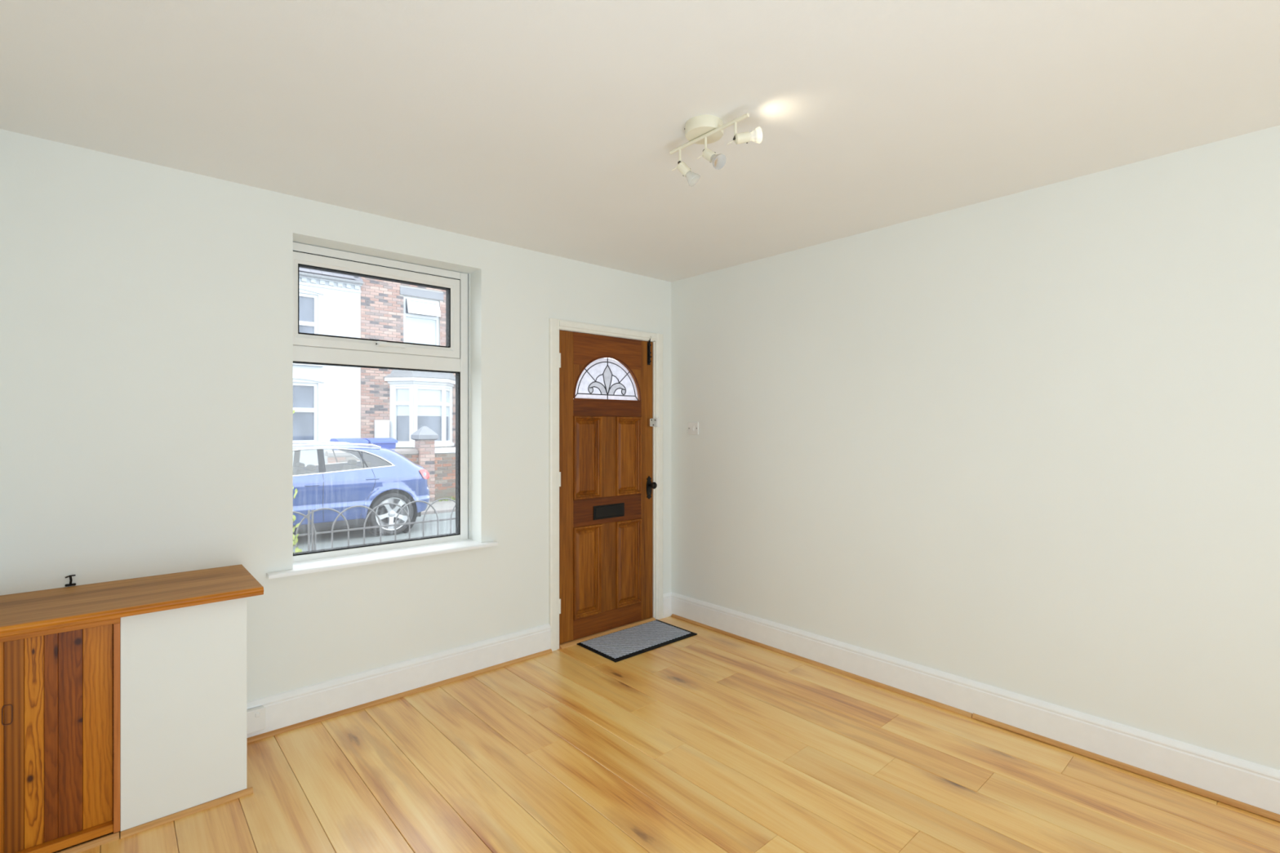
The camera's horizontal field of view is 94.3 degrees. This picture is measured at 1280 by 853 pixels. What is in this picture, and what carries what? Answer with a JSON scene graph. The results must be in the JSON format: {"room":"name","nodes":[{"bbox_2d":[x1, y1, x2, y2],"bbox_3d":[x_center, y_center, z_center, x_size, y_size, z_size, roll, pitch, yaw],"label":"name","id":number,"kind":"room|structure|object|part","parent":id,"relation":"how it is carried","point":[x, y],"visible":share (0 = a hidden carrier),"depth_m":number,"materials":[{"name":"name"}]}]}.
{"room":"living room","nodes":[
{"label":"living room","id":0,"kind":"room"},
{"bbox_2d":[0,128,671,736],"bbox_3d":[-1.126,0.057,3.344,3.605,3.437,0.300,0,0,-42],"label":"wall","id":1,"kind":"structure","parent":0,"point":[146,308],"depth_m":2.54,"materials":[{"name":"white paint"}]},
{"bbox_2d":[65,574,75,586],"bbox_3d":[-2.139,0.577,2.230,0.030,0.042,0.015,0,0,-42],"label":"clip","id":2,"kind":"object","parent":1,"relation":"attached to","point":[70,584],"visible":1,"depth_m":2.23,"materials":[{"name":"black metal"}]},
{"bbox_3d":[-2.138,0.576,2.230,0.009,0.033,0.014,0,0,-42],"label":"post","id":3,"kind":"part","parent":2,"relation":"part of","materials":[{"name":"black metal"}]},
{"bbox_2d":[246,706,265,734],"bbox_3d":[-1.689,1.279,2.588,0.092,0.096,0.038,0,0,-42],"label":"wall socket","id":4,"kind":"object","parent":1,"relation":"attached to","point":[255,717],"visible":0.61,"depth_m":2.58,"materials":[{"name":"white plastic"}]},
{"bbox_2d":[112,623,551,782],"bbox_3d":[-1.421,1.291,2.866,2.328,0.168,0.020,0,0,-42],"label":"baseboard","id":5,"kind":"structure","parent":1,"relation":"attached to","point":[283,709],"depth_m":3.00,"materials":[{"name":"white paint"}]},
{"bbox_2d":[266,241,497,578],"bbox_3d":[-1.306,-0.109,3.087,1.118,1.561,0.255,0,0,-42],"label":"window","id":6,"kind":"structure","parent":1,"relation":"in","point":[308,348],"depth_m":3.15,"materials":[{"name":"white plastic"}]},
{"bbox_3d":[-1.616,0.662,2.673,0.104,0.018,0.050,0,0,-42],"label":"sill","id":7,"kind":"part","parent":6,"relation":"part of","materials":[{"name":"white paint"}]},
{"bbox_3d":[-1.379,-0.619,3.137,0.877,0.449,0.063,0,0,-42],"label":"sash","id":8,"kind":"part","parent":6,"relation":"part of","materials":[{"name":"white plastic"}]},
{"bbox_3d":[-1.275,0.662,3.071,0.936,0.018,0.190,0,0,-42],"label":"sill","id":9,"kind":"part","parent":6,"relation":"part of","materials":[{"name":"white paint"}]},
{"bbox_3d":[-1.312,-0.433,3.132,0.145,0.027,0.034,0,0,-42],"label":"handle","id":10,"kind":"part","parent":6,"relation":"part of","materials":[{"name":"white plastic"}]},
{"bbox_3d":[-0.850,0.662,3.357,0.078,0.018,0.050,0,0,-42],"label":"sill","id":11,"kind":"part","parent":6,"relation":"part of","materials":[{"name":"white paint"}]},
{"bbox_2d":[246,648,551,743],"bbox_3d":[-1.137,1.366,3.096,1.598,0.018,0.016,0,0,-42],"label":"trim","id":12,"kind":"structure","parent":1,"relation":"attached to","point":[302,724],"depth_m":2.97,"materials":[{"name":"brown wood"}]},
{"bbox_2d":[548,318,662,651],"bbox_3d":[-0.226,0.354,3.995,0.958,2.042,0.208,0,0,-42],"label":"door","id":13,"kind":"structure","parent":1,"relation":"in","point":[606,415],"depth_m":3.93,"materials":[{"name":"brown wood"}]},
{"bbox_3d":[-0.528,0.354,3.664,0.067,2.042,0.020,0,0,-42],"label":"architrave","id":14,"kind":"part","parent":13,"relation":"part of","materials":[{"name":"beige paint"}]},
{"bbox_3d":[-0.387,-0.284,3.832,0.105,0.203,0.003,0,0,-42],"label":"pane","id":15,"kind":"part","parent":13,"relation":"part of","materials":[{"name":"clear glass"}]},
{"bbox_3d":[-0.350,-0.291,3.865,0.146,0.151,0.003,0,0,-42],"label":"pane","id":16,"kind":"part","parent":13,"relation":"part of","materials":[{"name":"clear glass"}]},
{"bbox_3d":[-0.349,0.933,3.860,0.226,0.585,0.057,0,0,-42],"label":"panel","id":17,"kind":"part","parent":13,"relation":"part of","materials":[{"name":"brown wood"}]},
{"bbox_3d":[-0.349,0.198,3.860,0.226,0.535,0.057,0,0,-42],"label":"panel","id":18,"kind":"part","parent":13,"relation":"part of","materials":[{"name":"brown wood"}]},
{"bbox_3d":[-0.323,-0.199,3.889,0.276,0.032,0.003,0,0,-42],"label":"pane","id":19,"kind":"part","parent":13,"relation":"part of","materials":[{"name":"clear glass"}]},
{"bbox_3d":[-0.292,-0.237,3.917,0.085,0.045,0.003,0,0,-42],"label":"pane","id":20,"kind":"part","parent":13,"relation":"part of","materials":[{"name":"clear glass"}]},
{"bbox_3d":[-0.290,-0.414,3.918,0.189,0.095,0.003,0,0,-42],"label":"pane","id":21,"kind":"part","parent":13,"relation":"part of","materials":[{"name":"clear glass"}]},
{"bbox_3d":[-0.284,-0.367,3.924,0.171,0.134,0.003,0,0,-42],"label":"pane","id":22,"kind":"part","parent":13,"relation":"part of","materials":[{"name":"clear glass"}]},
{"bbox_3d":[-0.281,-0.255,3.925,0.154,0.080,0.003,0,0,-42],"label":"pane","id":23,"kind":"part","parent":13,"relation":"part of","materials":[{"name":"grey glass"}]},
{"bbox_3d":[-0.260,-0.286,3.945,0.096,0.129,0.003,0,0,-42],"label":"pane","id":24,"kind":"part","parent":13,"relation":"part of","materials":[{"name":"clear glass"}]},
{"bbox_3d":[-0.222,-0.124,3.983,0.579,0.108,0.044,0,0,-42],"label":"rail","id":25,"kind":"part","parent":13,"relation":"part of","materials":[{"name":"brown wood"}]},
{"bbox_3d":[-0.222,0.553,3.983,0.579,0.175,0.044,0,0,-42],"label":"rail","id":26,"kind":"part","parent":13,"relation":"part of","materials":[{"name":"brown wood"}]},
{"bbox_3d":[-0.222,1.290,3.983,0.579,0.129,0.044,0,0,-42],"label":"rail","id":27,"kind":"part","parent":13,"relation":"part of","materials":[{"name":"brown wood"}]},
{"bbox_3d":[-0.222,-0.502,3.983,0.579,0.205,0.044,0,0,-42],"label":"rail","id":28,"kind":"part","parent":13,"relation":"part of","materials":[{"name":"brown wood"}]},
{"bbox_3d":[-0.219,-0.315,3.979,0.078,0.200,0.003,0,0,-42],"label":"pane","id":29,"kind":"part","parent":13,"relation":"part of","materials":[{"name":"grey glass"}]},
{"bbox_3d":[-0.196,-0.640,3.960,0.823,0.054,0.020,0,0,-42],"label":"architrave","id":30,"kind":"part","parent":13,"relation":"part of","materials":[{"name":"beige paint"}]},
{"bbox_3d":[-0.207,0.562,3.965,0.263,0.090,0.007,0,0,-42],"label":"letter plate","id":31,"kind":"part","parent":13,"relation":"part of","materials":[{"name":"black metal"}]},
{"bbox_3d":[-0.180,-0.286,4.016,0.096,0.129,0.003,0,0,-42],"label":"pane","id":32,"kind":"part","parent":13,"relation":"part of","materials":[{"name":"clear glass"}]},
{"bbox_3d":[-0.157,-0.255,4.035,0.154,0.080,0.003,0,0,-42],"label":"pane","id":33,"kind":"part","parent":13,"relation":"part of","materials":[{"name":"grey glass"}]},
{"bbox_3d":[-0.156,-0.367,4.038,0.171,0.134,0.003,0,0,-42],"label":"pane","id":34,"kind":"part","parent":13,"relation":"part of","materials":[{"name":"clear glass"}]},
{"bbox_3d":[-0.148,-0.237,4.045,0.085,0.045,0.003,0,0,-42],"label":"pane","id":35,"kind":"part","parent":13,"relation":"part of","materials":[{"name":"clear glass"}]},
{"bbox_3d":[-0.149,-0.414,4.044,0.189,0.095,0.003,0,0,-42],"label":"pane","id":36,"kind":"part","parent":13,"relation":"part of","materials":[{"name":"clear glass"}]},
{"bbox_3d":[-0.117,-0.199,4.073,0.276,0.032,0.003,0,0,-42],"label":"pane","id":37,"kind":"part","parent":13,"relation":"part of","materials":[{"name":"clear glass"}]},
{"bbox_3d":[-0.090,-0.291,4.097,0.146,0.151,0.003,0,0,-42],"label":"pane","id":38,"kind":"part","parent":13,"relation":"part of","materials":[{"name":"clear glass"}]},
{"bbox_3d":[-0.087,0.933,4.094,0.229,0.585,0.057,0,0,-42],"label":"panel","id":39,"kind":"part","parent":13,"relation":"part of","materials":[{"name":"brown wood"}]},
{"bbox_3d":[-0.087,0.198,4.094,0.229,0.535,0.057,0,0,-42],"label":"panel","id":40,"kind":"part","parent":13,"relation":"part of","materials":[{"name":"brown wood"}]},
{"bbox_3d":[-0.053,-0.284,4.130,0.105,0.203,0.003,0,0,-42],"label":"pane","id":41,"kind":"part","parent":13,"relation":"part of","materials":[{"name":"clear glass"}]},
{"bbox_3d":[0.064,0.428,4.205,0.048,0.164,0.007,0,0,-42],"label":"handle plate","id":42,"kind":"part","parent":13,"relation":"part of","materials":[{"name":"black metal"}]},
{"bbox_3d":[0.072,-0.538,4.192,0.012,0.177,0.025,0,0,-42],"label":"bolt rod","id":43,"kind":"part","parent":13,"relation":"part of","materials":[{"name":"black metal"}]},
{"bbox_3d":[0.087,0.410,4.178,0.048,0.048,0.065,0,0,-42],"label":"knob","id":44,"kind":"part","parent":13,"relation":"part of","materials":[{"name":"black metal"}]},
{"bbox_3d":[0.137,0.354,4.257,0.068,2.042,0.020,0,0,-42],"label":"architrave","id":45,"kind":"part","parent":13,"relation":"part of","materials":[{"name":"beige paint"}]},
{"bbox_2d":[662,591,672,617],"bbox_3d":[0.199,1.291,4.312,0.098,0.168,0.020,0,0,-42],"label":"baseboard","id":46,"kind":"structure","parent":1,"relation":"attached to","point":[667,597],"depth_m":4.30,"materials":[{"name":"white paint"}]},
{"bbox_2d":[0,0,1279,282],"bbox_3d":[1.296,-1.112,0.614,3.385,0.100,7.000,0,0,-42],"label":"ceiling","id":47,"kind":"structure","parent":0,"point":[547,126],"depth_m":1.92,"materials":[{"name":"white paint"}]},
{"bbox_2d":[669,112,762,186],"bbox_3d":[0.247,-0.967,2.065,0.141,0.189,0.372,0,0,-42],"label":"ceiling spotlight","id":48,"kind":"object","parent":47,"relation":"attached to","point":[705,129],"visible":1,"depth_m":2.03,"materials":[{"name":"beige metal"}]},
{"bbox_3d":[0.145,-0.985,2.160,0.009,0.050,0.009,0,0,-42],"label":"stem","id":49,"kind":"part","parent":48,"relation":"part of","materials":[{"name":"beige metal"}]},
{"bbox_3d":[0.229,-0.985,2.067,0.009,0.050,0.009,0,0,-42],"label":"stem","id":50,"kind":"part","parent":48,"relation":"part of","materials":[{"name":"beige metal"}]},
{"bbox_3d":[0.317,-0.985,1.969,0.009,0.050,0.009,0,0,-42],"label":"stem","id":51,"kind":"part","parent":48,"relation":"part of","materials":[{"name":"beige metal"}]},
{"bbox_2d":[52,616,1279,852],"bbox_3d":[1.296,1.425,0.614,3.385,0.100,7.000,0,0,-42],"label":"floor","id":52,"kind":"structure","parent":0,"point":[708,741],"depth_m":2.31,"materials":[{"name":"brown wood"}]},
{"bbox_2d":[57,831,119,852],"bbox_3d":[-1.871,1.367,1.877,0.339,0.016,0.018,0,0,-42],"label":"trim","id":53,"kind":"structure","parent":52,"relation":"on","point":[96,842],"depth_m":1.94,"materials":[{"name":"brown wood"}]},
{"bbox_2d":[0,564,263,852],"bbox_3d":[-1.852,0.980,2.163,0.749,0.760,0.498,0,0,-42],"label":"base cabinet","id":54,"kind":"object","parent":52,"relation":"on","point":[180,638],"visible":1,"depth_m":2.00,"materials":[{"name":"brown wood"}]},
{"bbox_3d":[-1.959,0.891,1.839,0.025,0.064,0.003,0,0,-42],"label":"finger pull","id":55,"kind":"part","parent":54,"relation":"part of","materials":[{"name":"brown wood"}]},
{"bbox_3d":[-1.878,0.644,1.886,0.342,0.026,0.024,0,0,-42],"label":"rail","id":56,"kind":"part","parent":54,"relation":"part of","materials":[{"name":"brown wood"}]},
{"bbox_3d":[-1.867,0.636,1.874,0.342,0.011,0.008,0,0,-42],"label":"moulding","id":57,"kind":"part","parent":54,"relation":"part of","materials":[{"name":"brown wood"}]},
{"bbox_3d":[-1.907,0.992,1.906,0.321,0.669,0.006,0,0,-42],"label":"sliding door","id":58,"kind":"part","parent":54,"relation":"part of","materials":[{"name":"brown wood"}]},
{"bbox_2d":[0,564,262,636],"bbox_3d":[-1.853,0.615,2.162,0.745,0.030,0.497,0,0,-42],"label":"countertop","id":59,"kind":"structure","parent":54,"relation":"on","point":[53,603],"depth_m":2.14,"materials":[{"name":"brown wood"}]},
{"bbox_3d":[-1.753,0.995,2.272,0.358,0.729,0.426,0,0,-42],"label":"panel","id":60,"kind":"part","parent":54,"relation":"part of","materials":[{"name":"white paint"}]},
{"bbox_2d":[120,786,253,839],"bbox_3d":[-1.599,1.367,2.112,0.375,0.016,0.018,0,0,-42],"label":"trim","id":61,"kind":"structure","parent":52,"relation":"on","point":[182,814],"depth_m":2.10,"materials":[{"name":"brown wood"}]},
{"bbox_2d":[577,619,697,662],"bbox_3d":[-0.014,1.371,3.849,0.702,0.009,0.400,0,0,-42],"label":"doormat","id":62,"kind":"object","parent":52,"relation":"on","point":[624,644],"visible":1,"depth_m":3.80,"materials":[{"name":"grey fabric"}]},
{"bbox_2d":[671,124,1279,770],"bbox_3d":[2.637,0.167,1.744,0.120,2.657,7.100,0,0,-42],"label":"wall","id":63,"kind":"structure","parent":0,"point":[1027,442],"depth_m":2.68,"materials":[{"name":"white paint"}]},
{"bbox_2d":[688,422,698,434],"bbox_3d":[0.374,0.010,4.180,0.014,0.087,0.095,0,0,-42],"label":"light switch","id":64,"kind":"object","parent":63,"relation":"attached to","point":[693,427],"visible":1,"depth_m":4.17,"materials":[{"name":"white plastic"}]},
{"bbox_2d":[671,613,972,718],"bbox_3d":[0.901,1.366,3.558,0.016,0.018,2.009,0,0,-42],"label":"trim","id":65,"kind":"structure","parent":63,"relation":"attached to","point":[912,695],"depth_m":3.33,"materials":[{"name":"brown wood"}]},
{"bbox_2d":[671,592,1279,814],"bbox_3d":[2.558,1.291,1.727,0.020,0.168,6.980,0,0,-42],"label":"baseboard","id":66,"kind":"structure","parent":63,"relation":"attached to","point":[1247,782],"depth_m":2.65,"materials":[{"name":"white paint"}]},
{"bbox_2d":[972,713,1279,822],"bbox_3d":[3.220,1.363,0.959,0.016,0.018,4.952,0,0,-42],"label":"trim","id":67,"kind":"structure","parent":63,"relation":"attached to","point":[1175,783],"depth_m":2.35,"materials":[{"name":"brown wood"}]},
{"label":"outside","id":68,"kind":"structure","parent":0,"visible":0},
{"bbox_3d":[-0.553,1.800,5.229,16.000,0.450,1.750,0,0,-42],"label":"ground","id":69,"kind":"structure","parent":68,"visible":0},
{"bbox_2d":[293,409,302,552],"bbox_3d":[-2.273,0.714,3.406,0.571,1.725,0.420,0,0,-42],"label":"shrub","id":70,"kind":"object","parent":69,"relation":"on","point":[297,550],"visible":0.07,"depth_m":3.52,"materials":[{"name":"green plant"}]},
{"bbox_2d":[293,497,455,551],"bbox_3d":[-2.126,1.097,4.787,2.465,0.956,0.044,0,0,-42],"label":"railing","id":71,"kind":"object","parent":69,"relation":"on","point":[308,534],"visible":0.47,"depth_m":4.73,"materials":[{"name":"grey metal"}]},
{"bbox_3d":[-2.481,1.099,4.450,0.014,0.952,0.014,0,0,-42],"label":"post","id":72,"kind":"part","parent":71,"relation":"part of","materials":[{"name":"grey metal"}]},
{"bbox_3d":[-2.463,1.099,4.466,0.014,0.952,0.014,0,0,-42],"label":"post","id":73,"kind":"part","parent":71,"relation":"part of","materials":[{"name":"grey metal"}]},
{"bbox_3d":[-2.174,0.807,4.755,2.350,0.016,0.010,0,0,-42],"label":"rail","id":74,"kind":"part","parent":71,"relation":"part of","materials":[{"name":"grey metal"}]},
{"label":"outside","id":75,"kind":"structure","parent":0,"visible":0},
{"bbox_2d":[421,499,455,515],"bbox_3d":[-5.167,1.795,11.902,26.000,0.260,1.550,0,0,-42],"label":"pavement","id":76,"kind":"structure","parent":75,"point":[442,506],"depth_m":12.35,"materials":[{"name":"concrete"}]},
{"bbox_2d":[410,426,438,502],"bbox_3d":[-4.828,0.828,13.316,0.450,1.695,0.450,0,0,-42],"label":"gate pier","id":77,"kind":"structure","parent":76,"relation":"on","point":[424,437],"depth_m":13.21,"materials":[{"name":"red brick"}]},
{"bbox_2d":[438,495,455,501],"bbox_3d":[-3.952,1.618,13.872,1.604,0.115,0.219,0,0,-42],"label":"grass","id":78,"kind":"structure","parent":76,"relation":"on","point":[451,498],"depth_m":13.48,"materials":[{"name":"green plant"}]},
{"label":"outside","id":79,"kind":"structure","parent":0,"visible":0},
{"bbox_2d":[293,511,455,552],"bbox_3d":[-2.970,1.825,9.439,26.000,0.200,5.050,0,0,-42],"label":"road","id":80,"kind":"structure","parent":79,"point":[323,541],"depth_m":9.48,"materials":[{"name":"grey asphalt"}]},
{"bbox_2d":[293,441,430,536],"bbox_3d":[-5.624,1.017,9.168,4.562,1.540,1.888,0,0,-42],"label":"car","id":81,"kind":"object","parent":80,"relation":"on","point":[382,475],"visible":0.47,"depth_m":9.28,"materials":[{"name":"blue paint"}]},
{"bbox_3d":[-5.774,0.955,9.517,0.620,0.560,0.500,0,0,-42],"label":"seat","id":82,"kind":"part","parent":81,"relation":"part of","materials":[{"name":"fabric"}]},
{"bbox_3d":[-5.294,0.955,8.980,0.620,0.560,0.500,0,0,-42],"label":"seat","id":83,"kind":"part","parent":81,"relation":"part of","materials":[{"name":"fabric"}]},
{"bbox_3d":[-4.790,0.851,8.678,0.195,0.029,0.045,0,0,-42],"label":"door handle","id":84,"kind":"part","parent":81,"relation":"part of","materials":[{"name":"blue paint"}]},
{"bbox_3d":[-5.619,0.296,10.065,1.490,0.098,0.032,0,0,-42],"label":"roof rail","id":85,"kind":"part","parent":81,"relation":"part of","materials":[{"name":"silver metal"}]},
{"bbox_3d":[-5.870,0.524,10.015,2.251,0.416,0.178,0,0,-42],"label":"window trim","id":86,"kind":"part","parent":81,"relation":"part of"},
{"bbox_3d":[-4.733,0.296,9.072,1.490,0.098,0.032,0,0,-42],"label":"roof rail","id":87,"kind":"part","parent":81,"relation":"part of","materials":[{"name":"silver metal"}]},
{"bbox_3d":[-4.811,0.524,8.828,2.251,0.416,0.178,0,0,-42],"label":"window trim","id":88,"kind":"part","parent":81,"relation":"part of","materials":[{"name":"silver metal"}]},
{"bbox_3d":[-5.177,0.945,10.050,0.620,0.580,0.500,0,0,-42],"label":"seat","id":89,"kind":"part","parent":81,"relation":"part of","materials":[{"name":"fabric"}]},
{"bbox_3d":[-4.158,0.809,9.243,0.200,0.029,0.045,0,0,-42],"label":"door handle","id":90,"kind":"part","parent":81,"relation":"part of","materials":[{"name":"blue paint"}]},
{"bbox_2d":[419,469,429,479],"bbox_3d":[-3.599,0.787,9.926,0.059,0.168,0.222,0,0,16],"label":"tail lamp","id":91,"kind":"object","parent":81,"relation":"attached to","point":[424,474],"depth_m":9.91,"materials":[{"name":"red plastic"}]},
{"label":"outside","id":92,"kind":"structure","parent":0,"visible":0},
{"bbox_2d":[434,487,455,500],"bbox_3d":[-5.936,1.710,14.265,20.000,0.630,3.000,0,0,-42],"label":"ground","id":93,"kind":"structure","parent":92,"point":[451,490],"depth_m":13.59,"materials":[{"name":"concrete"}]},
{"bbox_2d":[293,266,363,466],"bbox_3d":[-10.191,-1.884,13.936,6.213,7.319,2.650,0,0,-42],"label":"house","id":94,"kind":"structure","parent":93,"relation":"on","point":[326,399],"depth_m":14.66,"materials":[{"name":"white paint"}]},
{"bbox_3d":[-8.346,-0.732,14.248,0.930,0.535,0.015,0,0,-42],"label":"pane","id":95,"kind":"part","parent":94,"relation":"part of","materials":[{"name":"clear glass"}]},
{"bbox_3d":[-8.346,-0.020,14.248,0.930,0.680,0.015,0,0,-42],"label":"pane","id":96,"kind":"part","parent":94,"relation":"part of","materials":[{"name":"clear glass"}]},
{"bbox_3d":[-8.345,-2.860,14.249,0.935,0.600,0.015,0,0,-42],"label":"pane","id":97,"kind":"part","parent":94,"relation":"part of","materials":[{"name":"clear glass"}]},
{"bbox_3d":[-8.345,-2.055,14.249,0.935,0.810,0.015,0,0,-42],"label":"pane","id":98,"kind":"part","parent":94,"relation":"part of","materials":[{"name":"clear glass"}]},
{"bbox_3d":[-8.274,-1.162,14.175,1.330,0.145,0.040,0,0,-42],"label":"hood mould","id":99,"kind":"part","parent":94,"relation":"part of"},
{"bbox_3d":[-8.274,-3.322,14.175,1.330,0.145,0.040,0,0,-42],"label":"hood mould","id":100,"kind":"part","parent":94,"relation":"part of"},
{"bbox_2d":[329,438,368,450],"bbox_3d":[-6.320,0.821,12.893,0.580,1.148,0.766,0,0,-42],"label":"wheelie bin","id":101,"kind":"object","parent":93,"relation":"on","point":[341,440],"visible":0.05,"depth_m":12.72,"materials":[{"name":"blue plastic"}]},
{"bbox_3d":[-6.308,0.300,12.880,0.580,0.106,0.730,0,0,-42],"label":"lid","id":102,"kind":"part","parent":101,"relation":"part of","materials":[{"name":"blue plastic"}]},
{"bbox_2d":[364,437,397,448],"bbox_3d":[-5.858,0.821,13.306,0.580,1.148,0.766,0,0,-42],"label":"wheelie bin","id":103,"kind":"object","parent":93,"relation":"on","point":[385,442],"visible":0.11,"depth_m":13.09,"materials":[{"name":"blue plastic"}]},
{"bbox_3d":[-5.846,0.300,13.293,0.580,0.106,0.730,0,0,-42],"label":"lid","id":104,"kind":"part","parent":103,"relation":"part of","materials":[{"name":"blue plastic"}]},
{"bbox_2d":[324,447,455,500],"bbox_3d":[-4.712,1.075,13.494,4.400,1.200,0.280,0,0,-42],"label":"wall","id":105,"kind":"structure","parent":93,"relation":"on","point":[445,457],"depth_m":13.48,"materials":[{"name":"brick"}]},
{"bbox_2d":[360,276,455,448],"bbox_3d":[-5.573,-2.344,17.773,5.787,8.239,3.074,0,0,-42],"label":"brick house","id":106,"kind":"structure","parent":93,"relation":"on","point":[411,401],"depth_m":15.69,"materials":[{"name":"weathered red brick"},{"name":"white painted plastic"},{"name":"dark glass"}]},
{"bbox_2d":[373,420,389,438],"bbox_3d":[-6.725,0.088,15.484,0.365,0.535,0.101,0,0,-42],"label":"meter box","id":107,"kind":"object","parent":106,"relation":"attached to","point":[381,428],"visible":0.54,"depth_m":15.43,"materials":[{"name":"white plastic"}]},
{"bbox_3d":[-6.239,-0.840,15.673,0.378,0.330,0.010,0,0,8],"label":"pane","id":108,"kind":"part","parent":106,"relation":"part of","materials":[{"name":"white glass"}]},
{"bbox_3d":[-6.239,-0.440,15.673,0.378,0.270,0.010,0,0,8],"label":"pane","id":109,"kind":"part","parent":106,"relation":"part of","materials":[{"name":"white glass"}]},
{"bbox_3d":[-6.239,0.035,15.673,0.378,0.680,0.010,0,0,8],"label":"pane","id":110,"kind":"part","parent":106,"relation":"part of","materials":[{"name":"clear glass"}]},
{"bbox_3d":[-5.752,-1.190,16.010,2.011,0.230,0.640,0,0,-42],"label":"bay cornice","id":111,"kind":"part","parent":106,"relation":"part of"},
{"bbox_3d":[-6.034,-3.260,16.328,0.860,0.390,0.010,0,0,-42],"label":"pane","id":112,"kind":"part","parent":106,"relation":"part of","materials":[{"name":"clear glass"}]},
{"bbox_3d":[-6.026,-2.492,16.319,0.850,0.985,0.015,0,0,-42],"label":"pane","id":113,"kind":"part","parent":106,"relation":"part of","materials":[{"name":"white glass"}]},
{"bbox_2d":[406,297,440,316],"bbox_3d":[-5.906,-3.264,16.226,0.885,0.420,0.173,0,0,-42],"label":"window","id":114,"kind":"structure","parent":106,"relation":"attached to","point":[424,306],"depth_m":16.23,"materials":[{"name":"white glass"}]},
{"bbox_3d":[-5.905,-3.264,16.224,0.765,0.306,0.104,0,0,-42],"label":"vent pane","id":115,"kind":"part","parent":106,"relation":"part of","materials":[{"name":"white glass"}]},
{"bbox_3d":[-5.652,-0.840,15.911,0.665,0.330,0.010,0,0,-42],"label":"pane","id":116,"kind":"part","parent":106,"relation":"part of","materials":[{"name":"white glass"}]},
{"bbox_3d":[-5.652,-0.440,15.911,0.665,0.270,0.010,0,0,-42],"label":"pane","id":117,"kind":"part","parent":106,"relation":"part of","materials":[{"name":"white glass"}]},
{"bbox_3d":[-5.652,0.035,15.911,0.665,0.680,0.010,0,0,-42],"label":"pane","id":118,"kind":"part","parent":106,"relation":"part of","materials":[{"name":"clear glass"}]},
{"bbox_3d":[-5.363,-0.840,16.435,0.010,0.330,0.359,0,0,-1],"label":"pane","id":119,"kind":"part","parent":106,"relation":"part of","materials":[{"name":"white glass"}]},
{"bbox_3d":[-5.363,-0.440,16.435,0.010,0.270,0.359,0,0,-1],"label":"pane","id":120,"kind":"part","parent":106,"relation":"part of","materials":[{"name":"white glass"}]},
{"bbox_3d":[-5.363,0.035,16.435,0.010,0.680,0.359,0,0,-1],"label":"pane","id":121,"kind":"part","parent":106,"relation":"part of","materials":[{"name":"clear glass"}]}
]}

